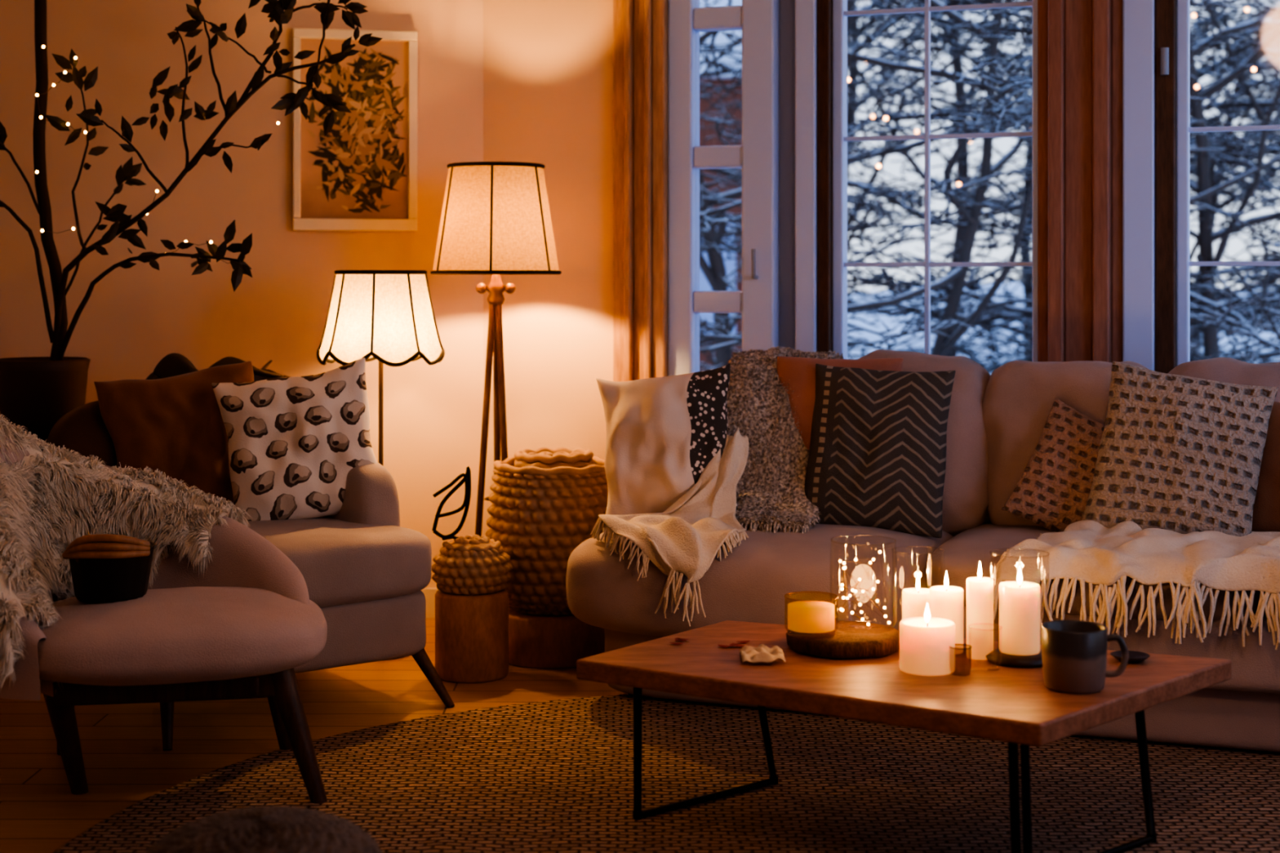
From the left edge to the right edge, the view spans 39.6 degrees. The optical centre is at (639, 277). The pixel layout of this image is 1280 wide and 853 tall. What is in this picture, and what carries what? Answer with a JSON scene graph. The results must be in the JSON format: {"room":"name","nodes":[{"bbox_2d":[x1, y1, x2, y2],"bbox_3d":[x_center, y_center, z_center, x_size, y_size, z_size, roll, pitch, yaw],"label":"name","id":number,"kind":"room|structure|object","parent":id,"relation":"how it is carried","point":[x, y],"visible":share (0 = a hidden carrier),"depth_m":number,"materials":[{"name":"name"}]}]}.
{"room":"living room","nodes":[
{"label":"living room","id":0,"kind":"room"},
{"bbox_2d":[0,0,483,618],"bbox_3d":[-1.572,-0.200,5.888,2.100,2.700,0.189,0,0,-11],"label":"wall","id":1,"kind":"structure","parent":0,"point":[134,317],"depth_m":5.89,"materials":[{"name":"paint"}]},
{"bbox_2d":[0,617,628,852],"bbox_3d":[0.250,1.210,2.350,5.500,0.120,7.900,0,0,0],"label":"floor","id":2,"kind":"structure","parent":0,"point":[126,762],"depth_m":4.52,"materials":[{"name":"brown wood"}]},
{"bbox_2d":[0,0,382,446],"bbox_3d":[-1.415,0.048,5.271,1.293,2.204,0.361,0,0,11],"label":"plant","id":3,"kind":"object","parent":2,"relation":"on","point":[36,393],"visible":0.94,"depth_m":5.25,"materials":[{"name":"brown plant"}]},
{"bbox_2d":[35,56,76,121],"bbox_3d":[-1.713,-0.552,5.260,0.117,0.189,0.086,0,0,0],"label":"fairy lights","id":4,"kind":"object","parent":3,"relation":"attached to","point":[75,57],"depth_m":5.27,"materials":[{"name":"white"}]},
{"bbox_2d":[40,226,75,233],"bbox_3d":[-1.708,-0.138,5.260,0.098,0.017,0.086,0,0,0],"label":"fairy lights","id":5,"kind":"object","parent":3,"relation":"attached to","point":[42,230],"depth_m":5.27,"materials":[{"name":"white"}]},
{"bbox_2d":[66,122,86,133],"bbox_3d":[-1.654,-0.437,5.260,0.057,0.031,0.086,0,0,0],"label":"fairy lights","id":6,"kind":"object","parent":3,"relation":"attached to","point":[85,131],"depth_m":5.25,"materials":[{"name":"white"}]},
{"bbox_2d":[190,240,215,254],"bbox_3d":[-1.283,-0.088,5.260,0.072,0.041,0.086,0,0,0],"label":"fairy lights","id":7,"kind":"object","parent":3,"relation":"attached to","point":[211,242],"depth_m":5.25,"materials":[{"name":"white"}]},
{"bbox_2d":[47,401,454,751],"bbox_3d":[-1.107,0.748,4.899,0.850,0.818,0.972,0,0,-37],"label":"armchair","id":8,"kind":"object","parent":2,"relation":"on","point":[366,573],"visible":0.23,"depth_m":4.72,"materials":[{"name":"fabric"}]},
{"bbox_2d":[91,357,252,500],"bbox_3d":[-1.284,0.471,5.025,0.448,0.477,0.271,0,0,-42],"label":"throw pillow","id":9,"kind":"object","parent":8,"relation":"on","point":[174,427],"visible":0.58,"depth_m":4.95,"materials":[{"name":"brown fabric"}]},
{"bbox_2d":[122,351,301,383],"bbox_3d":[-1.254,0.319,5.265,0.586,0.204,0.247,0,0,-37],"label":"throw pillow","id":10,"kind":"object","parent":8,"relation":"on","point":[177,364],"visible":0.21,"depth_m":5.17,"materials":[{"name":"black fabric"}]},
{"bbox_2d":[213,358,376,520],"bbox_3d":[-0.949,0.476,4.982,0.489,0.486,0.194,0,0,-9],"label":"throw pillow","id":11,"kind":"object","parent":8,"relation":"on","point":[294,445],"visible":0.87,"depth_m":4.92,"materials":[{"name":"white fabric"}]},
{"bbox_2d":[242,515,431,608],"bbox_3d":[-1.045,0.774,4.826,0.837,0.215,0.701,0,0,-37],"label":"seat cushion","id":12,"kind":"object","parent":8,"relation":"on","point":[343,561],"depth_m":4.68,"materials":[{"name":"fabric"}]},
{"bbox_2d":[316,270,444,659],"bbox_3d":[-0.790,0.565,5.420,0.373,1.171,0.373,0,0,23],"label":"lamp","id":13,"kind":"object","parent":2,"relation":"on","point":[388,317],"visible":0.95,"depth_m":5.29,"materials":[{"name":"white fabric"}]},
{"bbox_2d":[435,588,508,683],"bbox_3d":[-0.485,1.027,5.130,0.212,0.246,0.212,0,0,0],"label":"wooden stand","id":14,"kind":"object","parent":2,"relation":"on","point":[472,631],"visible":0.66,"depth_m":5.04,"materials":[{"name":"brown wood"}]},
{"bbox_2d":[431,534,512,595],"bbox_3d":[-0.485,0.826,5.130,0.235,0.155,0.233,0,0,33],"label":"woven basket","id":15,"kind":"object","parent":14,"relation":"on","point":[475,565],"visible":1,"depth_m":5.05,"materials":[{"name":"wicker"}]},
{"bbox_2d":[431,466,471,540],"bbox_3d":[-0.544,0.654,5.131,0.110,0.218,0.035,0,0,13],"label":"leaf ornament","id":16,"kind":"object","parent":15,"relation":"on","point":[466,479],"visible":1,"depth_m":5.13,"materials":[{"name":"black metal"}]},
{"bbox_2d":[430,161,561,537],"bbox_3d":[-0.455,0.397,5.620,0.414,1.507,0.414,0,0,0],"label":"floor lamp","id":17,"kind":"object","parent":2,"relation":"on","point":[495,218],"visible":0.94,"depth_m":5.49,"materials":[{"name":"white fabric"}]},
{"bbox_2d":[508,608,604,669],"bbox_3d":[-0.260,1.077,5.380,0.344,0.146,0.344,0,0,0],"label":"plinth","id":18,"kind":"object","parent":2,"relation":"on","point":[535,641],"visible":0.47,"depth_m":5.22,"materials":[{"name":"brown wood"}]},
{"bbox_2d":[485,447,604,615],"bbox_3d":[-0.260,0.763,5.380,0.414,0.478,0.415,0,0,31],"label":"woven basket","id":19,"kind":"object","parent":18,"relation":"on","point":[546,502],"visible":0.64,"depth_m":5.22,"materials":[{"name":"wicker"}]},
{"bbox_2d":[53,694,1279,852],"bbox_3d":[0.350,1.143,3.380,3.050,0.013,3.050,0,0,0],"label":"jute rug","id":20,"kind":"object","parent":2,"relation":"on","point":[550,776],"visible":0.72,"depth_m":3.97,"materials":[{"name":"brown wicker"}]},
{"bbox_2d":[0,437,327,804],"bbox_3d":[-1.133,0.746,4.019,0.910,0.827,0.684,0,0,0],"label":"lounge chair","id":21,"kind":"object","parent":20,"relation":"on","point":[237,623],"visible":0.77,"depth_m":3.82,"materials":[{"name":"fabric"}]},
{"bbox_2d":[62,533,155,603],"bbox_3d":[-1.174,0.635,3.947,0.191,0.154,0.193,0,0,0],"label":"bucket","id":22,"kind":"object","parent":21,"relation":"on","point":[105,568],"visible":1,"depth_m":3.88,"materials":[{"name":"black ceramic"}]},
{"bbox_2d":[0,413,247,695],"bbox_3d":[-1.358,0.593,4.099,0.572,0.617,0.831,0,0,26],"label":"sheepskin","id":23,"kind":"object","parent":21,"relation":"on","point":[55,497],"visible":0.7,"depth_m":4.19,"materials":[{"name":"fur"}]},
{"bbox_2d":[146,805,382,852],"bbox_3d":[-0.630,1.019,2.950,0.415,0.239,0.415,0,0,-5],"label":"knitted pouf","id":24,"kind":"object","parent":20,"relation":"on","point":[273,828],"visible":1,"depth_m":2.92,"materials":[{"name":"fabric"}]},
{"bbox_2d":[576,620,1231,852],"bbox_3d":[0.552,0.969,3.720,1.160,0.337,0.735,0,0,32],"label":"coffee table","id":25,"kind":"object","parent":20,"relation":"on","point":[980,699],"visible":0.88,"depth_m":3.54,"materials":[{"name":"brown wood"}]},
{"bbox_2d":[669,637,749,648],"bbox_3d":[0.151,0.797,3.872,0.171,0.004,0.074,0,0,10],"label":"dried petals","id":26,"kind":"object","parent":25,"relation":"on","point":[736,645],"visible":0.95,"depth_m":3.86,"materials":[{"name":"red plant"}]},
{"bbox_2d":[739,644,785,662],"bbox_3d":[0.255,0.785,3.710,0.090,0.019,0.109,0,0,0],"label":"linen napkin","id":27,"kind":"object","parent":25,"relation":"on","point":[762,653],"visible":1,"depth_m":3.68,"materials":[{"name":"beige fabric"}]},
{"bbox_2d":[786,620,899,659],"bbox_3d":[0.440,0.781,3.830,0.249,0.038,0.248,0,0,0],"label":"tray","id":28,"kind":"object","parent":25,"relation":"on","point":[849,640],"visible":0.89,"depth_m":3.75,"materials":[{"name":"brown wood"}]},
{"bbox_2d":[787,600,834,633],"bbox_3d":[0.365,0.720,3.790,0.115,0.081,0.115,0,0,0],"label":"votive","id":29,"kind":"object","parent":28,"relation":"on","point":[803,616],"visible":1,"depth_m":3.75,"materials":[{"name":"yellow wax"}]},
{"bbox_2d":[839,550,890,626],"bbox_3d":[0.485,0.665,3.860,0.144,0.191,0.144,0,0,0],"label":"string lights","id":30,"kind":"object","parent":28,"relation":"on","point":[844,567],"visible":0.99,"depth_m":3.85,"materials":[{"name":"white"}]},
{"bbox_2d":[902,573,929,619],"bbox_3d":[0.610,0.698,3.900,0.115,0.201,0.115,0,0,0],"label":"pillar candle","id":31,"kind":"object","parent":25,"relation":"on","point":[915,601],"visible":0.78,"depth_m":3.87,"materials":[{"name":"white wax"}]},
{"bbox_2d":[899,604,955,675],"bbox_3d":[0.585,0.732,3.620,0.112,0.136,0.112,0,0,0],"label":"pillar candle","id":32,"kind":"object","parent":25,"relation":"on","point":[926,643],"visible":1,"depth_m":3.58,"materials":[{"name":"beige wax"}]},
{"bbox_2d":[928,570,963,654],"bbox_3d":[0.655,0.714,3.800,0.072,0.173,0.072,0,0,0],"label":"pillar candle","id":33,"kind":"object","parent":25,"relation":"on","point":[945,602],"visible":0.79,"depth_m":3.77,"materials":[{"name":"beige wax"}]},
{"bbox_2d":[966,560,993,660],"bbox_3d":[0.715,0.699,3.740,0.056,0.203,0.056,0,0,0],"label":"pillar candle","id":34,"kind":"object","parent":25,"relation":"on","point":[980,590],"visible":0.99,"depth_m":3.72,"materials":[{"name":"beige wax"}]},
{"bbox_2d":[986,567,1042,667],"bbox_3d":[0.790,0.686,3.700,0.138,0.226,0.138,0,0,0],"label":"pillar candle","id":35,"kind":"object","parent":25,"relation":"on","point":[1019,600],"visible":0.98,"depth_m":3.66,"materials":[{"name":"glass"},{"name":"wax"},{"name":"dark metal"}]},
{"bbox_2d":[1040,620,1128,693],"bbox_3d":[0.855,0.740,3.466,0.150,0.121,0.126,0,0,-32],"label":"coffee mug","id":36,"kind":"object","parent":25,"relation":"on","point":[1074,652],"visible":1,"depth_m":3.41,"materials":[{"name":"ceramic"}]},
{"bbox_2d":[1110,650,1150,663],"bbox_3d":[1.020,0.792,3.700,0.080,0.015,0.080,0,0,0],"label":"dish","id":37,"kind":"object","parent":25,"relation":"on","point":[1135,657],"visible":0.79,"depth_m":3.71,"materials":[{"name":"black ceramic"}]},
{"bbox_2d":[566,351,1279,752],"bbox_3d":[1.241,0.681,4.718,2.843,0.937,1.042,0,0,20],"label":"sofa","id":38,"kind":"object","parent":2,"relation":"on","point":[997,424],"visible":0.38,"depth_m":4.61,"materials":[{"name":"fabric"}]},
{"bbox_2d":[594,361,739,531],"bbox_3d":[0.076,0.485,5.056,0.466,0.486,0.236,0,0,19],"label":"throw pillow","id":39,"kind":"object","parent":38,"relation":"on","point":[664,441],"visible":0.84,"depth_m":4.99,"materials":[{"name":"fabric"}]},
{"bbox_2d":[588,430,746,622],"bbox_3d":[0.162,0.652,4.744,0.489,0.443,0.426,0,0,-31],"label":"throw","id":40,"kind":"object","parent":38,"relation":"on","point":[689,532],"visible":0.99,"depth_m":4.65,"materials":[{"name":"fabric"}]},
{"bbox_2d":[727,347,841,533],"bbox_3d":[0.398,0.464,5.149,0.358,0.506,0.775,0,0,17],"label":"throw","id":41,"kind":"object","parent":38,"relation":"on","point":[770,481],"visible":0.68,"depth_m":5.06,"materials":[{"name":"grey fabric"}]},
{"bbox_2d":[787,351,826,358],"bbox_3d":[0.433,0.488,5.292,0.404,0.537,0.341,0,0,20],"label":"cushion","id":42,"kind":"object","parent":38,"relation":"on","point":[811,354],"depth_m":5.21,"materials":[{"name":"fabric"}]},
{"bbox_2d":[777,355,902,453],"bbox_3d":[0.554,0.445,5.060,0.370,0.438,0.157,0,0,21],"label":"throw pillow","id":43,"kind":"object","parent":38,"relation":"on","point":[801,371],"visible":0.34,"depth_m":5.07,"materials":[{"name":"fabric"}]},
{"bbox_2d":[805,364,954,538],"bbox_3d":[0.660,0.479,4.953,0.412,0.462,0.185,0,0,20],"label":"throw pillow","id":44,"kind":"object","parent":38,"relation":"on","point":[878,442],"visible":0.97,"depth_m":4.89,"materials":[{"name":"fabric"}]},
{"bbox_2d":[859,353,993,537],"bbox_3d":[0.791,0.489,5.157,0.488,0.538,0.334,0,0,20],"label":"cushion","id":45,"kind":"object","parent":38,"relation":"on","point":[967,493],"depth_m":4.99,"materials":[{"name":"fabric"}]},
{"bbox_2d":[999,399,1104,531],"bbox_3d":[1.199,0.550,4.801,0.441,0.429,0.179,0,0,19],"label":"throw pillow","id":46,"kind":"object","parent":38,"relation":"on","point":[1052,491],"visible":0.52,"depth_m":4.77,"materials":[{"name":"beige fabric"}]},
{"bbox_2d":[982,359,1150,526],"bbox_3d":[1.216,0.496,5.007,0.529,0.535,0.346,0,0,20],"label":"cushion","id":47,"kind":"object","parent":38,"relation":"on","point":[1017,402],"depth_m":4.93,"materials":[{"name":"fabric"}]},
{"bbox_2d":[926,524,1262,621],"bbox_3d":[1.200,0.760,4.642,0.834,0.163,0.827,0,0,20],"label":"seat cushion","id":48,"kind":"object","parent":38,"relation":"on","point":[959,552],"depth_m":4.42,"materials":[{"name":"fabric"}]},
{"bbox_2d":[984,522,1279,647],"bbox_3d":[1.397,0.741,4.323,1.043,0.230,0.609,0,0,20],"label":"throw","id":49,"kind":"object","parent":38,"relation":"on","point":[1143,560],"visible":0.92,"depth_m":4.18,"materials":[{"name":"fabric"}]},
{"bbox_2d":[1080,361,1277,536],"bbox_3d":[1.399,0.478,4.620,0.467,0.505,0.221,0,0,27],"label":"throw pillow","id":50,"kind":"object","parent":38,"relation":"on","point":[1177,453],"visible":0.91,"depth_m":4.56,"materials":[{"name":"beige fabric"}]},
{"bbox_2d":[1168,355,1279,399],"bbox_3d":[1.690,0.484,4.832,0.559,0.549,0.339,0,0,20],"label":"cushion","id":51,"kind":"object","parent":38,"relation":"on","point":[1248,370],"depth_m":4.79,"materials":[{"name":"fabric"}]},
{"bbox_2d":[1251,399,1279,529],"bbox_3d":[1.690,0.510,4.656,0.435,0.429,0.196,0,0,25],"label":"throw pillow","id":52,"kind":"object","parent":38,"relation":"on","point":[1266,510],"visible":0.16,"depth_m":4.60,"materials":[{"name":"brown fabric"}]},
{"bbox_2d":[483,0,613,535],"bbox_3d":[1.222,-0.200,5.508,3.660,2.700,0.200,0,0,20],"label":"wall","id":53,"kind":"structure","parent":0,"point":[548,64],"depth_m":5.95,"materials":[{"name":"paint"}]},
{"bbox_2d":[613,0,667,380],"bbox_3d":[0.033,-0.150,5.909,0.185,2.600,0.260,0,0,20],"label":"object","id":54,"kind":"structure","parent":53,"relation":"attached to","point":[640,27],"depth_m":5.80,"materials":[{"name":"brown wood"}]},
{"bbox_2d":[667,0,795,380],"bbox_3d":[0.327,-0.425,5.823,0.427,1.750,0.220,0,0,20],"label":"window","id":55,"kind":"structure","parent":53,"relation":"in","point":[757,157],"depth_m":5.72,"materials":[{"name":"blue paint"}]},
{"bbox_2d":[751,248,758,279],"bbox_3d":[0.365,-0.042,5.670,0.014,0.097,0.042,0,0,20],"label":"handle","id":56,"kind":"object","parent":55,"relation":"attached to","point":[754,276],"visible":1,"depth_m":5.66,"materials":[{"name":"blue paint"}]},
{"bbox_2d":[817,0,832,352],"bbox_3d":[0.597,-0.425,5.682,0.043,1.750,0.100,0,0,20],"label":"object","id":57,"kind":"structure","parent":53,"relation":"attached to","point":[824,7],"depth_m":5.64,"materials":[{"name":"brown wood"}]},
{"bbox_2d":[795,0,1037,359],"bbox_3d":[0.867,-0.425,5.576,0.757,1.750,0.115,0,0,20],"label":"frame","id":58,"kind":"object","parent":53,"relation":"attached to","point":[806,11],"visible":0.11,"depth_m":5.64,"materials":[{"name":"blue paint"}]},
{"bbox_2d":[843,0,1031,353],"bbox_3d":[0.934,-0.450,5.565,0.610,1.600,0.030,0,0,20],"label":"muntins","id":59,"kind":"object","parent":53,"relation":"attached to","point":[927,9],"visible":0.9,"depth_m":5.56,"materials":[{"name":"blue paint"}]},
{"bbox_2d":[1037,0,1122,364],"bbox_3d":[1.351,-0.450,5.432,0.254,1.800,0.255,0,0,20],"label":"post","id":60,"kind":"object","parent":53,"relation":"attached to","point":[1080,42],"visible":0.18,"depth_m":5.34,"materials":[{"name":"brown wood"}]},
{"bbox_2d":[1122,0,1190,370],"bbox_3d":[1.848,-0.425,5.219,0.826,1.750,0.115,0,0,20],"label":"frame","id":61,"kind":"object","parent":53,"relation":"attached to","point":[1138,15],"visible":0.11,"depth_m":5.29,"materials":[{"name":"blue paint"}]},
{"bbox_2d":[1160,47,1168,75],"bbox_3d":[1.555,-0.640,5.270,0.024,0.080,0.024,0,0,20],"label":"hinge","id":62,"kind":"object","parent":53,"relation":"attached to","point":[1164,51],"visible":1,"depth_m":5.26,"materials":[{"name":"blue paint"}]},
{"bbox_2d":[1154,0,1176,373],"bbox_3d":[1.576,-0.425,5.326,0.060,1.750,0.100,0,0,20],"label":"window frame","id":63,"kind":"structure","parent":53,"relation":"attached to","point":[1165,11],"depth_m":5.28,"materials":[{"name":"brown wood"}]},
{"bbox_2d":[1188,124,1279,266],"bbox_3d":[1.923,-0.450,5.205,0.615,1.600,0.030,0,0,20],"label":"muntins","id":64,"kind":"object","parent":53,"relation":"attached to","point":[1259,127],"visible":1,"depth_m":5.25,"materials":[{"name":"blue paint"}]},
{"label":"outside","id":65,"kind":"structure","parent":0,"visible":0},
{"bbox_2d":[847,281,1279,377],"bbox_3d":[3.000,0.802,19.400,34.000,1.440,26.000,0,0,0],"label":"snowy ground","id":66,"kind":"structure","parent":65,"point":[1019,291],"depth_m":22.07,"materials":[{"name":"white snow"}]},
{"bbox_2d":[699,0,742,369],"bbox_3d":[-0.400,-0.450,14.000,3.200,3.800,2.400,0,0,0],"label":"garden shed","id":67,"kind":"object","parent":66,"relation":"on","point":[720,38],"visible":0.04,"depth_m":13.00,"materials":[{"name":"red brick"},{"name":"snow"}]},
{"bbox_2d":[699,0,1031,369],"bbox_3d":[0.655,-0.484,11.183,3.764,4.403,3.418,0,0,-12],"label":"tree","id":68,"kind":"object","parent":66,"relation":"on","point":[725,68],"visible":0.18,"depth_m":10.90,"materials":[{"name":"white plant"}]},
{"bbox_2d":[699,0,1031,366],"bbox_3d":[0.758,-0.523,9.798,3.844,4.497,3.490,0,0,36],"label":"tree","id":69,"kind":"object","parent":66,"relation":"on","point":[709,218],"visible":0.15,"depth_m":9.85,"materials":[{"name":"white plant"}]},
{"bbox_2d":[847,0,1013,358],"bbox_3d":[1.340,-0.933,15.717,4.254,5.481,4.685,0,0,-36],"label":"tree","id":70,"kind":"object","parent":66,"relation":"on","point":[852,75],"visible":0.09,"depth_m":15.43,"materials":[{"name":"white plant"}]},
{"bbox_2d":[699,0,1230,373],"bbox_3d":[1.571,-1.006,9.575,3.335,4.833,3.951,0,0,9],"label":"tree","id":71,"kind":"object","parent":66,"relation":"on","point":[943,344],"visible":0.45,"depth_m":9.50,"materials":[{"name":"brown plant"}]},
{"bbox_2d":[876,140,884,172],"label":"string lights","id":72,"kind":"object","parent":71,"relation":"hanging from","point":[878,166],"depth_m":8.73,"materials":[{"name":"orange"}]},
{"bbox_2d":[847,77,924,135],"label":"string lights","id":73,"kind":"object","parent":71,"relation":"hanging from","point":[886,117],"depth_m":9.84,"materials":[{"name":"orange"}]},
{"bbox_2d":[874,64,911,80],"label":"string lights","id":74,"kind":"object","parent":71,"relation":"hanging from","point":[874,64],"depth_m":10.95,"materials":[{"name":"orange"}]},
{"bbox_2d":[930,88,972,117],"label":"string lights","id":75,"kind":"object","parent":71,"relation":"hanging from","point":[931,89],"depth_m":10.11},
{"bbox_2d":[964,141,972,183],"label":"string lights","id":76,"kind":"object","parent":71,"relation":"hanging from","point":[971,141],"depth_m":10.16},
{"bbox_2d":[1190,84,1198,95],"label":"string lights","id":77,"kind":"object","parent":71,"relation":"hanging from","point":[1196,86],"depth_m":9.25,"materials":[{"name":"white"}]},
{"bbox_2d":[1208,7,1248,26],"label":"string lights","id":78,"kind":"object","parent":71,"relation":"hanging from","point":[1246,9],"depth_m":10.04,"materials":[{"name":"orange"}]},
{"bbox_2d":[1225,66,1256,106],"label":"string lights","id":79,"kind":"object","parent":71,"relation":"hanging from","point":[1253,68],"depth_m":9.00,"materials":[{"name":"orange"}]},
{"bbox_2d":[847,0,1257,373],"bbox_3d":[2.577,-1.624,12.533,4.488,5.757,4.838,0,0,-5],"label":"tree","id":80,"kind":"object","parent":66,"relation":"on","point":[959,88],"visible":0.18,"depth_m":13.11,"materials":[{"name":"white plant"}]},
{"bbox_2d":[847,0,1279,361],"bbox_3d":[2.819,-0.890,9.994,3.678,4.500,3.105,0,0,14],"label":"tree","id":81,"kind":"object","parent":66,"relation":"on","point":[1011,29],"visible":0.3,"depth_m":9.99,"materials":[{"name":"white plant"}]},
{"bbox_2d":[847,0,1279,375],"bbox_3d":[2.925,-1.476,14.980,4.412,5.660,4.756,0,0,-18],"label":"tree","id":82,"kind":"object","parent":66,"relation":"on","point":[1027,286],"visible":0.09,"depth_m":14.63,"materials":[{"name":"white plant"}]},
{"bbox_2d":[848,0,1279,362],"bbox_3d":[3.530,-0.588,10.656,3.611,4.652,3.976,0,0,41],"label":"tree","id":83,"kind":"object","parent":66,"relation":"on","point":[1210,336],"visible":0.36,"depth_m":10.25,"materials":[{"name":"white plant"}]},
{"bbox_2d":[855,0,1279,362],"bbox_3d":[3.137,-1.933,11.585,5.525,6.575,5.126,0,0,-33],"label":"tree","id":84,"kind":"object","parent":66,"relation":"on","point":[1195,285],"visible":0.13,"depth_m":11.83,"materials":[{"name":"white plant"}]},
{"bbox_2d":[924,0,1279,359],"bbox_3d":[4.979,-1.583,11.294,4.580,5.875,4.938,0,0,-29],"label":"tree","id":85,"kind":"object","parent":66,"relation":"on","point":[1257,104],"visible":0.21,"depth_m":11.90,"materials":[{"name":"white plant"}]},
{"bbox_2d":[930,0,1279,362],"bbox_3d":[4.230,-0.955,13.823,3.785,4.630,3.195,0,0,-9],"label":"tree","id":86,"kind":"object","parent":66,"relation":"on","point":[1215,199],"visible":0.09,"depth_m":13.54,"materials":[{"name":"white plant"}]},
{"bbox_2d":[1190,0,1279,332],"bbox_3d":[5.593,-1.393,12.908,3.802,5.510,4.504,0,0,39],"label":"tree","id":87,"kind":"object","parent":66,"relation":"on","point":[1272,254],"visible":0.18,"depth_m":12.90,"materials":[{"name":"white plant"}]},
{"bbox_2d":[1222,86,1279,309],"bbox_3d":[6.439,-0.892,15.002,3.681,4.504,3.108,0,0,37],"label":"tree","id":88,"kind":"object","parent":66,"relation":"on","point":[1276,283],"visible":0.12,"depth_m":15.97,"materials":[{"name":"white plant"}]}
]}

